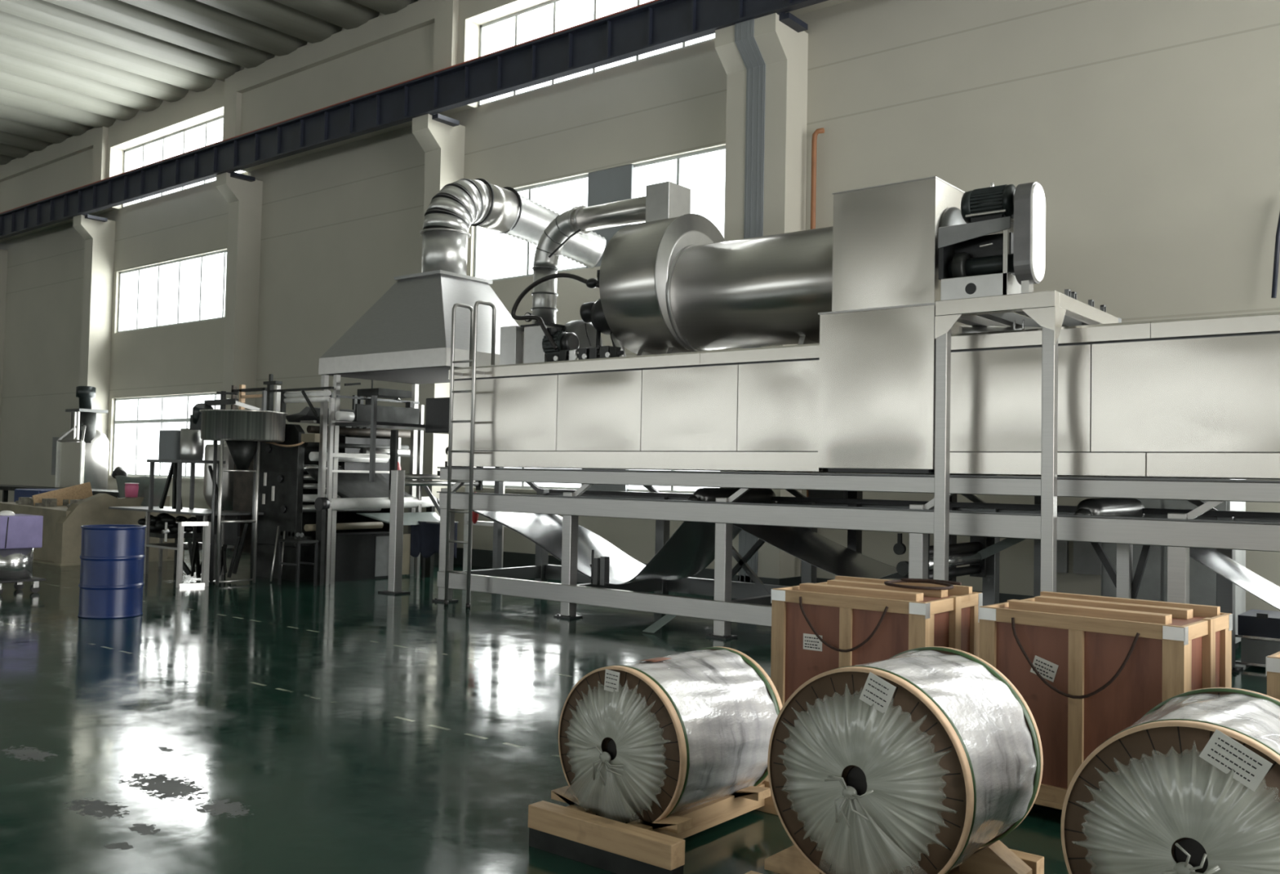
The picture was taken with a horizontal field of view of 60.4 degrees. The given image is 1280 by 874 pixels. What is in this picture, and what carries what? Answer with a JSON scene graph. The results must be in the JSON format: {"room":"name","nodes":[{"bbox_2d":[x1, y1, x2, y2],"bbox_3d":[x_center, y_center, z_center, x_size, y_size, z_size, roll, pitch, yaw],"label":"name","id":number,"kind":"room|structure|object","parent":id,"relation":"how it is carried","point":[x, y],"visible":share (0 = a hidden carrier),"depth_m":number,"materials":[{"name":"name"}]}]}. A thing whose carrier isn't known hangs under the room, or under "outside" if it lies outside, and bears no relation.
{"room":"factory floor","nodes":[
{"label":"factory floor","id":0,"kind":"room"},
{"bbox_2d":[0,537,1266,873],"bbox_3d":[-15.847,1.810,13.784,59.000,0.300,24.700,0,-3,39],"label":"floor","id":1,"kind":"structure","parent":0,"point":[263,726],"depth_m":6.39,"materials":[{"name":"paint"}]},
{"bbox_2d":[0,248,8,436],"bbox_3d":[-17.306,-1.436,29.034,0.552,7.200,0.790,0,-3,39],"label":"column","id":2,"kind":"structure","parent":1,"relation":"on","point":[3,253],"depth_m":29.26,"materials":[{"name":"paint"}]},
{"bbox_2d":[0,514,45,595],"bbox_3d":[-7.276,1.347,12.693,0.620,0.890,0.560,0,-3,39],"label":"machine","id":3,"kind":"object","parent":1,"relation":"on","point":[20,534],"visible":0.99,"depth_m":12.53,"materials":[{"name":"purple plastic"}]},
{"bbox_2d":[0,514,43,549],"bbox_3d":[-7.283,1.087,12.711,0.590,0.370,0.480,0,-3,39],"label":"tub","id":4,"kind":"object","parent":3,"relation":"in","point":[18,531],"depth_m":12.53,"materials":[{"name":"purple plastic"}]},
{"bbox_2d":[0,484,118,502],"bbox_3d":[-12.741,1.548,23.057,9.200,1.000,0.800,0,-3,39],"label":"bench","id":5,"kind":"object","parent":1,"relation":"on","point":[5,488],"visible":0.14,"depth_m":22.72,"materials":[{"name":"metal"}]},
{"bbox_2d":[54,386,109,489],"bbox_3d":[-11.743,0.499,23.409,1.725,3.160,1.085,0,-3,39],"label":"tank","id":6,"kind":"object","parent":1,"relation":"on","point":[82,450],"visible":0.88,"depth_m":23.26,"materials":[{"name":"silver metal"}]},
{"bbox_2d":[72,214,115,438],"bbox_3d":[-12.635,-1.475,25.268,0.552,7.200,0.790,0,-3,39],"label":"column","id":7,"kind":"structure","parent":1,"relation":"on","point":[98,233],"depth_m":25.31,"materials":[{"name":"paint"}]},
{"bbox_2d":[0,493,191,566],"bbox_3d":[-8.876,1.408,17.735,2.700,1.060,2.040,0,-3,39],"label":"trough","id":8,"kind":"object","parent":1,"relation":"on","point":[61,527],"visible":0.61,"depth_m":16.57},
{"bbox_2d":[15,497,84,508],"bbox_3d":[-8.834,1.054,17.609,2.237,0.160,1.540,0,-3,39],"label":"pile","id":9,"kind":"object","parent":8,"relation":"in","point":[22,500],"visible":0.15,"depth_m":17.22,"materials":[{"name":"grey"}]},
{"bbox_2d":[31,482,93,506],"bbox_3d":[-9.253,0.956,17.638,0.040,0.475,0.936,0,-3,39],"label":"wooden board","id":10,"kind":"object","parent":9,"relation":"on","point":[83,491],"visible":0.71,"depth_m":17.68,"materials":[{"name":"brown wood"}]},
{"bbox_2d":[13,488,93,502],"bbox_3d":[-10.124,1.041,18.979,1.000,0.270,0.900,0,-3,39],"label":"crate","id":11,"kind":"object","parent":8,"relation":"on","point":[18,492],"visible":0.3,"depth_m":18.68,"materials":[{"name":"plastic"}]},
{"bbox_2d":[124,483,138,497],"bbox_3d":[-7.886,0.823,17.056,0.220,0.220,0.220,0,-3,39],"label":"plastic pot","id":12,"kind":"object","parent":8,"relation":"on","point":[131,490],"visible":1,"depth_m":16.98,"materials":[{"name":"pink plastic"}]},
{"bbox_2d":[114,475,167,506],"bbox_3d":[-7.816,0.860,17.383,0.333,0.478,2.286,3,-3,-42],"label":"sheet","id":13,"kind":"object","parent":8,"relation":"on","point":[144,482],"visible":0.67,"depth_m":17.22,"materials":[{"name":"metal"}]},
{"bbox_2d":[111,466,127,479],"bbox_3d":[-8.555,0.799,18.184,0.154,0.620,0.765,3,-3,-43],"label":"rolled edge","id":14,"kind":"object","parent":13,"relation":"attached to","point":[118,471],"visible":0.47,"depth_m":18.25,"materials":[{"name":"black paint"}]},
{"bbox_2d":[77,524,146,618],"bbox_3d":[-5.254,1.329,10.947,0.592,0.885,0.592,0,-3,39],"label":"drum","id":15,"kind":"object","parent":1,"relation":"on","point":[112,557],"visible":1,"depth_m":10.71,"materials":[{"name":"blue metal"}]},
{"bbox_2d":[137,513,201,573],"bbox_3d":[-6.757,1.499,15.661,1.200,0.816,0.600,0,-3,39],"label":"heap","id":16,"kind":"object","parent":1,"relation":"on","point":[157,526],"visible":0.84,"depth_m":15.42,"materials":[{"name":"metal"}]},
{"bbox_2d":[108,506,263,582],"bbox_3d":[-6.375,1.458,15.323,2.620,0.890,0.850,0,-3,39],"label":"work table","id":17,"kind":"object","parent":1,"relation":"on","point":[230,531],"depth_m":15.17,"materials":[{"name":"metal"}]},
{"bbox_2d":[146,459,226,511],"bbox_3d":[-6.243,0.662,15.097,0.924,0.690,0.644,0,-3,39],"label":"stand","id":18,"kind":"object","parent":17,"relation":"on","point":[175,469],"visible":0.9,"depth_m":14.89,"materials":[{"name":"metal"}]},
{"bbox_2d":[158,430,180,459],"bbox_3d":[-6.342,0.115,15.108,0.400,0.400,0.350,0,-3,39],"label":"box","id":19,"kind":"object","parent":18,"relation":"on","point":[169,440],"visible":0.48,"depth_m":14.92,"materials":[{"name":"metal"}]},
{"bbox_2d":[179,428,204,460],"bbox_3d":[-6.046,0.101,14.837,0.300,0.420,0.300,0,-3,39],"label":"bucket","id":20,"kind":"object","parent":18,"relation":"on","point":[191,446],"visible":0.83,"depth_m":14.71,"materials":[{"name":"metal"}]},
{"bbox_2d":[144,542,234,550],"bbox_3d":[-6.241,1.506,15.186,1.000,0.030,0.790,0,-3,39],"label":"shelf","id":21,"kind":"object","parent":17,"relation":"attached to","point":[167,545],"depth_m":15.11,"materials":[{"name":"silver metal"}]},
{"bbox_2d":[175,521,210,587],"bbox_3d":[-5.557,1.462,13.685,0.393,0.810,0.095,3,-3,-37],"label":"frame","id":22,"kind":"object","parent":1,"relation":"on","point":[181,525],"visible":1,"depth_m":13.66,"materials":[{"name":"metal"}]},
{"bbox_2d":[174,523,248,580],"bbox_3d":[-5.601,1.517,14.505,0.884,0.755,0.766,0,-3,39],"label":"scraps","id":23,"kind":"object","parent":1,"relation":"on","point":[193,546],"visible":0.63,"depth_m":14.53,"materials":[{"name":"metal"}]},
{"bbox_2d":[203,444,234,556],"bbox_3d":[-6.082,1.026,16.105,0.600,1.820,0.600,0,-3,39],"label":"vessel","id":24,"kind":"object","parent":1,"relation":"on","point":[228,477],"visible":0.25,"depth_m":15.87,"materials":[{"name":"metal"}]},
{"bbox_2d":[189,391,287,585],"bbox_3d":[-5.286,0.643,14.454,1.271,2.500,1.090,0,-3,39],"label":"hopper","id":25,"kind":"object","parent":1,"relation":"on","point":[243,431],"visible":1,"depth_m":14.17,"materials":[{"name":"metal"}]},
{"bbox_2d":[265,433,319,447],"bbox_3d":[-4.748,0.048,14.661,1.404,0.175,0.102,0,-2,35],"label":"supply hose","id":26,"kind":"object","parent":25,"relation":"attached to","point":[308,437],"visible":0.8,"depth_m":14.33,"materials":[{"name":"brown rubber"}]},
{"bbox_2d":[215,172,262,444],"bbox_3d":[-7.883,-1.515,21.436,0.522,7.200,0.790,0,-3,39],"label":"column","id":27,"kind":"structure","parent":1,"relation":"on","point":[242,193],"depth_m":21.47,"materials":[{"name":"paint"}]},
{"bbox_2d":[270,525,285,582],"bbox_3d":[-4.760,1.535,14.450,0.152,0.712,0.527,2,-2,-11],"label":"bundle","id":28,"kind":"object","parent":1,"relation":"on","point":[277,530],"visible":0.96,"depth_m":14.49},
{"bbox_2d":[277,538,319,587],"bbox_3d":[-4.389,1.610,14.105,0.440,0.580,0.300,0,-3,39],"label":"stool","id":29,"kind":"object","parent":1,"relation":"on","point":[298,541],"visible":1,"depth_m":14.07,"materials":[{"name":"metal"}]},
{"bbox_2d":[231,373,410,581],"bbox_3d":[-4.372,0.561,15.566,2.355,2.780,1.830,0,-3,39],"label":"machine","id":30,"kind":"object","parent":1,"relation":"on","point":[287,493],"visible":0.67,"depth_m":14.97,"materials":[{"name":"metal"}]},
{"bbox_2d":[285,406,355,424],"bbox_3d":[-4.162,-0.278,15.234,0.600,0.200,1.350,0,-3,39],"label":"roller","id":31,"kind":"object","parent":30,"relation":"on","point":[306,414],"depth_m":14.75,"materials":[{"name":"metal"}]},
{"bbox_2d":[304,468,439,586],"bbox_3d":[-3.599,1.195,14.961,0.903,1.501,2.050,0,-3,39],"label":"machine","id":32,"kind":"object","parent":1,"relation":"on","point":[356,491],"visible":0.82,"depth_m":14.82,"materials":[{"name":"black paint"}]},
{"bbox_2d":[334,531,410,582],"bbox_3d":[-3.794,1.642,15.256,0.420,0.620,1.300,0,-3,39],"label":"cabinet","id":33,"kind":"object","parent":1,"relation":"on","point":[359,556],"visible":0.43,"depth_m":15.02,"materials":[{"name":"metal"}]},
{"bbox_2d":[324,379,439,585],"bbox_3d":[-3.112,0.594,14.645,0.936,2.700,1.851,0,-3,39],"label":"metal frame","id":34,"kind":"object","parent":1,"relation":"on","point":[371,415],"visible":0.83,"depth_m":14.46,"materials":[{"name":"silver metal"}]},
{"bbox_2d":[334,422,425,431],"bbox_3d":[-3.181,-0.142,14.538,0.800,0.040,1.450,0,-3,39],"label":"tray","id":35,"kind":"object","parent":34,"relation":"on","point":[395,425],"depth_m":14.15,"materials":[{"name":"black paint"}]},
{"bbox_2d":[377,470,410,595],"bbox_3d":[-2.983,1.154,13.431,0.320,1.500,0.240,0,-3,39],"label":"stanchion","id":36,"kind":"object","parent":1,"relation":"on","point":[397,477],"visible":1,"depth_m":13.38,"materials":[{"name":"silver metal"}]},
{"bbox_2d":[317,270,518,583],"bbox_3d":[-2.760,-0.065,14.349,2.522,4.010,1.662,0,-3,39],"label":"exhaust hood","id":37,"kind":"object","parent":1,"relation":"on","point":[405,337],"visible":0.84,"depth_m":13.94,"materials":[{"name":"metal"}]},
{"bbox_2d":[419,178,521,275],"bbox_3d":[-2.306,-2.763,14.646,0.650,1.440,1.397,0,-3,39],"label":"duct","id":38,"kind":"object","parent":37,"relation":"on","point":[462,204],"visible":0.97,"depth_m":14.23,"materials":[{"name":"metal"}]},
{"bbox_2d":[504,194,606,268],"bbox_3d":[-1.228,-2.901,15.510,1.538,0.935,0.588,2,-2,-26],"label":"flexible duct","id":39,"kind":"object","parent":38,"relation":"attached to","point":[587,250],"visible":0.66,"depth_m":15.30,"materials":[{"name":"metal"}]},
{"bbox_2d":[410,520,457,580],"bbox_3d":[-2.797,1.558,15.002,0.512,0.810,0.452,0,-3,39],"label":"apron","id":40,"kind":"object","parent":1,"relation":"on","point":[425,536],"visible":0.69,"depth_m":14.98,"materials":[{"name":"fabric"}]},
{"bbox_2d":[412,113,465,565],"bbox_3d":[-3.290,-1.553,17.733,0.542,7.200,0.790,0,-3,39],"label":"column","id":41,"kind":"structure","parent":1,"relation":"on","point":[441,137],"depth_m":17.69,"materials":[{"name":"paint"}]},
{"bbox_2d":[389,397,506,571],"bbox_3d":[-2.131,0.733,14.070,1.490,2.420,1.810,0,-3,39],"label":"metal frame","id":42,"kind":"object","parent":1,"relation":"on","point":[437,414],"visible":0.28,"depth_m":13.86,"materials":[{"name":"black paint"}]},
{"bbox_2d":[444,300,496,608],"bbox_3d":[-1.908,0.184,12.353,0.412,3.406,0.327,0,-3,39],"label":"ladder","id":43,"kind":"object","parent":1,"relation":"on","point":[473,312],"visible":1,"depth_m":12.29,"materials":[{"name":"silver metal"}]},
{"bbox_2d":[472,510,742,585],"bbox_3d":[-0.492,1.157,12.322,3.552,0.810,1.200,0,-3,39],"label":"vinyl web","id":44,"kind":"object","parent":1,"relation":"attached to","point":[691,548],"visible":0.63,"depth_m":11.95},
{"bbox_2d":[528,777,777,873],"bbox_3d":[0.136,1.575,4.638,0.830,0.165,1.110,0,-3,39],"label":"cradle","id":45,"kind":"object","parent":1,"relation":"on","point":[575,832],"visible":0.59,"depth_m":4.25,"materials":[{"name":"brown wood"}]},
{"bbox_2d":[558,646,782,823],"bbox_3d":[0.121,1.284,4.709,0.658,0.677,0.846,0,-3,39],"label":"roll","id":46,"kind":"object","parent":45,"relation":"on","point":[647,741],"visible":0.92,"depth_m":4.45,"materials":[{"name":"silver"}]},
{"bbox_2d":[605,673,617,689],"bbox_3d":[-0.114,0.987,4.442,0.065,0.059,0.001,0,-3,39],"label":"label","id":47,"kind":"object","parent":46,"relation":"attached to","point":[606,673],"depth_m":4.44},
{"bbox_2d":[447,343,859,473],"bbox_3d":[0.215,-0.209,11.780,4.850,1.125,1.725,0,-3,39],"label":"oven","id":48,"kind":"object","parent":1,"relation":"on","point":[752,409],"visible":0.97,"depth_m":10.79,"materials":[{"name":"metal"}]},
{"bbox_2d":[499,325,524,364],"bbox_3d":[-1.330,-1.016,12.987,0.360,0.530,0.550,0,-3,39],"label":"box","id":49,"kind":"object","parent":48,"relation":"on","point":[512,338],"visible":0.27,"depth_m":12.79,"materials":[{"name":"silver metal"}]},
{"bbox_2d":[511,270,599,350],"bbox_3d":[-0.854,-1.387,12.120,1.480,0.841,0.174,0,-2,31],"label":"gas hose","id":50,"kind":"object","parent":48,"relation":"attached to","point":[591,283],"visible":0.72,"depth_m":12.24,"materials":[{"name":"black rubber"}]},
{"bbox_2d":[542,327,579,361],"bbox_3d":[-0.888,-0.987,12.340,0.380,0.455,0.282,0,-3,39],"label":"motor","id":51,"kind":"object","parent":48,"relation":"on","point":[564,340],"visible":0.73,"depth_m":12.25,"materials":[{"name":"black paint"}]},
{"bbox_2d":[520,312,602,363],"bbox_3d":[-0.915,-1.081,12.801,0.600,0.665,0.825,0,-3,39],"label":"box","id":52,"kind":"object","parent":48,"relation":"on","point":[533,352],"visible":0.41,"depth_m":12.61,"materials":[{"name":"metal"}]},
{"bbox_2d":[530,196,645,324],"bbox_3d":[-0.595,-1.962,12.410,1.818,1.390,0.521,0,-3,39],"label":"duct","id":53,"kind":"object","parent":52,"relation":"on","point":[582,220],"visible":0.97,"depth_m":12.67,"materials":[{"name":"silver metal"}]},
{"bbox_2d":[551,346,624,360],"bbox_3d":[-0.580,-0.889,11.877,1.000,0.169,0.125,0,-3,39],"label":"train","id":54,"kind":"object","parent":48,"relation":"on","point":[602,352],"visible":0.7,"depth_m":11.81,"materials":[{"name":"black paint"}]},
{"bbox_2d":[579,298,626,356],"bbox_3d":[-0.333,-1.149,11.900,0.645,0.760,0.420,0,-3,39],"label":"gas burner","id":55,"kind":"object","parent":48,"relation":"on","point":[590,312],"visible":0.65,"depth_m":11.80,"materials":[{"name":"black paint"}]},
{"bbox_2d":[599,213,832,355],"bbox_3d":[1.113,-1.550,11.140,2.830,1.585,1.450,0,-3,39],"label":"drum","id":56,"kind":"object","parent":48,"relation":"on","point":[676,285],"visible":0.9,"depth_m":10.94,"materials":[{"name":"silver metal"}]},
{"bbox_2d":[645,181,690,222],"bbox_3d":[0.304,-2.475,11.834,0.310,0.450,0.390,0,-3,39],"label":"box","id":57,"kind":"object","parent":56,"relation":"on","point":[664,200],"visible":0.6,"depth_m":11.70,"materials":[{"name":"silver metal"}]},
{"bbox_2d":[642,613,676,633],"bbox_3d":[0.189,1.773,10.449,0.315,0.163,0.116,2,-2,-16],"label":"scrap","id":58,"kind":"object","parent":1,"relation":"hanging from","point":[667,618],"visible":1,"depth_m":10.45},
{"bbox_2d":[687,488,778,503],"bbox_3d":[0.958,0.626,11.187,0.200,0.215,1.552,0,-3,39],"label":"roller cover","id":59,"kind":"object","parent":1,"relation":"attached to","point":[753,495],"visible":0.59,"depth_m":11.06,"materials":[{"name":"metal"}]},
{"bbox_2d":[715,12,808,586],"bbox_3d":[1.528,-1.594,13.838,1.052,7.200,0.806,0,-3,39],"label":"column","id":60,"kind":"structure","parent":1,"relation":"on","point":[764,60],"depth_m":13.77,"materials":[{"name":"paint"}]},
{"bbox_2d":[732,524,933,579],"bbox_3d":[1.893,1.033,10.423,2.152,0.560,1.170,0,-3,39],"label":"vinyl web","id":61,"kind":"object","parent":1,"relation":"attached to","point":[803,544],"visible":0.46,"depth_m":10.45},
{"bbox_2d":[431,466,1279,672],"bbox_3d":[3.474,1.107,9.086,14.013,1.545,1.800,0,-3,39],"label":"frame","id":62,"kind":"object","parent":1,"relation":"on","point":[1180,532],"visible":0.69,"depth_m":9.97,"materials":[{"name":"silver metal"}]},
{"bbox_2d":[808,489,848,498],"bbox_3d":[1.935,0.569,11.236,0.400,0.190,0.150,0,-3,39],"label":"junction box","id":63,"kind":"object","parent":62,"relation":"attached to","point":[811,494],"visible":0.5,"depth_m":11.15,"materials":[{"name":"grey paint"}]},
{"bbox_2d":[893,533,1026,579],"bbox_3d":[2.813,1.045,9.594,0.490,0.440,1.469,-1,-3,44],"label":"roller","id":64,"kind":"object","parent":62,"relation":"attached to","point":[974,553],"visible":0.6,"depth_m":9.85,"materials":[{"name":"metal"}]},
{"bbox_2d":[770,576,982,706],"bbox_3d":[1.221,1.244,5.719,0.874,0.945,0.734,0,-3,39],"label":"wooden crate","id":65,"kind":"object","parent":1,"relation":"on","point":[817,628],"visible":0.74,"depth_m":5.55,"materials":[{"name":"red wood"}]},
{"bbox_2d":[804,636,819,648],"bbox_3d":[0.877,1.047,5.595,0.087,0.054,0.001,0,-3,39],"label":"print","id":66,"kind":"object","parent":65,"relation":"attached to","point":[805,637],"depth_m":5.60},
{"bbox_2d":[884,577,961,590],"bbox_3d":[1.441,0.758,5.676,0.364,0.028,0.320,0,-3,39],"label":"loop","id":67,"kind":"object","parent":65,"relation":"on","point":[949,584],"visible":1,"depth_m":5.70,"materials":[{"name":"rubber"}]},
{"bbox_2d":[744,840,1044,873],"bbox_3d":[0.894,1.526,3.817,0.745,0.234,0.980,0,-3,39],"label":"cradle","id":68,"kind":"object","parent":1,"relation":"on","point":[995,858],"visible":0.4,"depth_m":3.80,"materials":[{"name":"brown wood"}]},
{"bbox_2d":[767,646,1043,873],"bbox_3d":[0.913,1.151,3.845,0.739,0.752,0.746,0,-3,39],"label":"roll","id":69,"kind":"object","parent":68,"relation":"on","point":[917,761],"visible":1,"depth_m":3.60,"materials":[{"name":"clear plastic"}]},
{"bbox_2d":[863,678,888,707],"bbox_3d":[0.767,0.831,3.572,0.089,0.087,0.001,0,-3,39],"label":"print","id":70,"kind":"object","parent":69,"relation":"attached to","point":[870,678],"depth_m":3.57},
{"bbox_2d":[817,176,996,475],"bbox_3d":[2.543,-0.880,9.934,1.100,2.430,1.828,0,-3,39],"label":"box","id":71,"kind":"object","parent":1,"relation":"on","point":[877,371],"visible":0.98,"depth_m":9.22,"materials":[{"name":"silver metal"}]},
{"bbox_2d":[549,489,1279,518],"bbox_3d":[4.097,0.628,9.457,13.300,0.045,0.140,0,-3,39],"label":"cable trunking","id":72,"kind":"object","parent":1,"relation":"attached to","point":[958,504],"visible":0.56,"depth_m":10.31,"materials":[{"name":"black paint"}]},
{"bbox_2d":[933,288,1121,592],"bbox_3d":[3.137,0.378,8.849,1.000,2.972,1.730,0,-3,39],"label":"platform","id":73,"kind":"object","parent":1,"relation":"on","point":[1051,310],"visible":0.74,"depth_m":8.36,"materials":[{"name":"silver metal"}]},
{"bbox_2d":[937,182,1045,300],"bbox_3d":[2.891,-1.518,8.891,0.860,0.965,0.865,0,-3,39],"label":"motor","id":74,"kind":"object","parent":73,"relation":"on","point":[984,251],"visible":0.98,"depth_m":8.58,"materials":[{"name":"black paint"}]},
{"bbox_2d":[977,591,1232,809],"bbox_3d":[2.122,1.238,5.041,0.912,0.945,0.734,-1,-3,42],"label":"wooden crate","id":75,"kind":"object","parent":1,"relation":"on","point":[1086,668],"visible":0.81,"depth_m":4.81,"materials":[{"name":"red wood"}]},
{"bbox_2d":[1032,659,1053,679],"bbox_3d":[1.802,1.037,4.911,0.098,0.079,0.001,-1,-3,42],"label":"print","id":76,"kind":"object","parent":75,"relation":"attached to","point":[1036,660],"depth_m":4.91},
{"bbox_2d":[1074,497,1144,517],"bbox_3d":[3.807,0.602,8.890,0.200,0.215,1.552,0,-3,39],"label":"roller cover","id":77,"kind":"object","parent":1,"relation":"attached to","point":[1113,507],"visible":0.59,"depth_m":8.63,"materials":[{"name":"metal"}]},
{"bbox_2d":[949,311,1279,479],"bbox_3d":[5.957,-0.307,7.153,7.700,1.225,1.725,0,-3,39],"label":"oven","id":78,"kind":"object","parent":1,"relation":"on","point":[1195,397],"depth_m":8.00,"materials":[{"name":"metal"}]},
{"bbox_2d":[958,325,1042,333],"bbox_3d":[3.306,-0.853,9.153,1.290,0.120,0.163,1,-2,-3],"label":"pipe","id":79,"kind":"object","parent":78,"relation":"on","point":[962,329],"visible":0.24,"depth_m":9.09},
{"bbox_2d":[1101,477,1245,649],"bbox_3d":[5.017,0.980,10.355,1.100,1.950,0.720,0,-3,39],"label":"tall cabinet","id":80,"kind":"object","parent":1,"relation":"on","point":[1202,580],"visible":0.02,"depth_m":10.08,"materials":[{"name":"metal"}]},
{"bbox_2d":[1189,547,1279,610],"bbox_3d":[5.084,1.133,7.927,2.851,0.928,1.000,0,-3,39],"label":"vinyl web","id":81,"kind":"object","parent":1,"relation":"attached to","point":[1264,589],"visible":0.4,"depth_m":8.24},
{"bbox_2d":[1235,608,1279,666],"bbox_3d":[5.760,1.674,8.879,1.600,0.430,0.630,0,-3,39],"label":"storage bench","id":82,"kind":"object","parent":1,"relation":"on","point":[1259,630],"visible":0.82,"depth_m":9.07,"materials":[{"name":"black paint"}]},
{"bbox_2d":[1265,651,1279,700],"bbox_3d":[2.996,1.271,4.268,0.874,0.860,0.734,-1,-3,42],"label":"wooden crate","id":83,"kind":"object","parent":1,"relation":"on","point":[1272,662],"visible":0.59,"depth_m":4.30,"materials":[{"name":"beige wood"}]},
{"bbox_3d":[-22.093,-1.396,32.894,0.552,7.200,0.790,0,-3,39],"label":"column","id":84,"kind":"structure","parent":1,"relation":"on","visible":0},
{"bbox_2d":[0,0,828,239],"bbox_3d":[-8.960,-5.404,22.003,56.500,0.630,0.210,0,-3,39],"label":"beam","id":85,"kind":"structure","parent":84,"relation":"on","point":[655,24],"depth_m":17.40,"materials":[{"name":"metal"}]},
{"bbox_2d":[0,0,1279,611],"bbox_3d":[-8.703,-2.838,22.693,58.000,9.900,0.550,0,-3,39],"label":"wall","id":86,"kind":"structure","parent":0,"point":[1148,131],"depth_m":13.92,"materials":[{"name":"paint"}]},
{"bbox_2d":[0,126,107,182],"bbox_3d":[-14.916,-6.273,27.451,6.500,1.850,0.120,0,-3,39],"label":"trim","id":87,"kind":"structure","parent":86,"relation":"attached to","point":[96,139],"depth_m":26.49,"materials":[{"name":"paint"}]},
{"bbox_2d":[51,437,58,475],"bbox_3d":[-12.741,1.047,24.176,0.500,2.080,0.200,0,-3,39],"label":"switch box","id":88,"kind":"object","parent":86,"relation":"attached to","point":[54,439],"visible":0.07,"depth_m":24.21,"materials":[{"name":"grey paint"}]},
{"bbox_2d":[112,392,220,478],"bbox_3d":[-10.036,-0.016,23.720,5.400,1.780,0.060,0,-3,39],"label":"window","id":89,"kind":"structure","parent":86,"relation":"in","point":[162,420],"depth_m":24.44,"materials":[{"name":"paint"}]},
{"bbox_2d":[117,249,226,333],"bbox_3d":[-9.973,-3.129,23.829,5.400,1.430,0.060,0,-3,39],"label":"window","id":90,"kind":"structure","parent":86,"relation":"in","point":[202,257],"depth_m":23.93,"materials":[{"name":"glass"}]},
{"bbox_2d":[122,115,246,208],"bbox_3d":[-9.916,-6.006,23.931,5.400,1.370,0.060,0,-3,39],"label":"window","id":91,"kind":"structure","parent":86,"relation":"in","point":[206,124],"depth_m":24.37,"materials":[{"name":"paint"}]},
{"bbox_2d":[222,0,458,140],"bbox_3d":[-5.671,-6.350,19.997,6.850,1.850,0.120,0,-3,39],"label":"trim","id":92,"kind":"structure","parent":86,"relation":"attached to","point":[444,14],"depth_m":19.50,"materials":[{"name":"paint"}]},
{"bbox_2d":[460,487,536,493],"bbox_3d":[-0.880,0.816,16.131,5.070,0.050,0.110,0,-3,39],"label":"trim","id":93,"kind":"structure","parent":86,"relation":"attached to","point":[528,491],"depth_m":16.96,"materials":[{"name":"paint"}]},
{"bbox_2d":[473,467,694,493],"bbox_3d":[-0.799,-0.095,16.241,5.030,1.780,0.110,0,-3,39],"label":"window","id":94,"kind":"structure","parent":86,"relation":"in","point":[595,486],"depth_m":15.89,"materials":[{"name":"glass"}]},
{"bbox_2d":[478,0,715,106],"bbox_3d":[-0.664,-6.084,16.471,5.030,1.370,0.060,0,-3,39],"label":"window","id":95,"kind":"structure","parent":86,"relation":"in","point":[554,2],"depth_m":17.18,"materials":[{"name":"paint"}]},
{"bbox_2d":[473,146,725,280],"bbox_3d":[-0.737,-3.207,16.350,5.030,1.430,0.110,0,-3,39],"label":"window","id":96,"kind":"structure","parent":86,"relation":"in","point":[614,184],"depth_m":16.09,"materials":[{"name":"paint"}]},
{"bbox_2d":[190,525,1033,603],"bbox_3d":[-8.818,1.972,22.500,58.000,0.270,0.030,0,-3,39],"label":"baseboard","id":97,"kind":"structure","parent":86,"relation":"attached to","point":[480,557],"depth_m":16.87,"materials":[{"name":"paint"}]},
{"bbox_2d":[806,128,824,497],"bbox_3d":[2.170,-1.073,13.657,0.155,5.571,0.067,0,-2,29],"label":"pipe","id":98,"kind":"object","parent":86,"relation":"attached to","point":[814,141],"visible":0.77,"depth_m":13.73,"materials":[{"name":"metal"}]},
{"bbox_2d":[1056,540,1068,573],"bbox_3d":[4.442,1.244,11.789,0.280,0.400,0.070,0,-3,39],"label":"box","id":99,"kind":"object","parent":86,"relation":"attached to","point":[1062,553],"visible":0.21,"depth_m":11.70,"materials":[{"name":"grey paint"}]},
{"bbox_2d":[1073,541,1101,575],"bbox_3d":[4.714,1.242,11.570,0.280,0.400,0.070,0,-3,39],"label":"box","id":100,"kind":"object","parent":86,"relation":"attached to","point":[1086,561],"visible":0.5,"depth_m":11.55,"materials":[{"name":"grey paint"}]},
{"bbox_2d":[1271,212,1279,298],"bbox_3d":[6.094,-1.822,10.482,0.171,1.006,0.052,2,-2,-12],"label":"cable","id":101,"kind":"object","parent":86,"relation":"attached to","point":[1277,251],"visible":1,"depth_m":10.46,"materials":[{"name":"black rubber"}]},
{"bbox_3d":[-15.753,-8.389,14.007,58.000,0.200,23.350,0,-3,39],"label":"ceiling","id":102,"kind":"structure","parent":0,"visible":0},
{"bbox_2d":[0,0,417,164],"bbox_3d":[-15.764,-7.978,13.738,57.485,0.660,22.950,0,-3,39],"label":"ceiling","id":103,"kind":"structure","parent":102,"relation":"attached to","point":[68,68],"depth_m":20.72,"materials":[{"name":"metal"}]},
{"bbox_3d":[1.672,1.521,3.189,0.720,0.231,0.980,0,-3,39],"label":"cradle","id":104,"kind":"object","parent":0,"visible":0},
{"bbox_2d":[1060,687,1279,873],"bbox_3d":[1.690,1.150,3.231,0.714,0.714,0.766,0,-3,37],"label":"roll","id":105,"kind":"object","parent":104,"relation":"on","point":[1192,786],"visible":1,"depth_m":3.02,"materials":[{"name":"clear plastic"}]},
{"bbox_2d":[1207,737,1262,782],"bbox_3d":[1.579,0.857,2.920,0.131,0.105,0.001,0,-3,37],"label":"print","id":106,"kind":"object","parent":105,"relation":"attached to","point":[1222,740],"depth_m":2.92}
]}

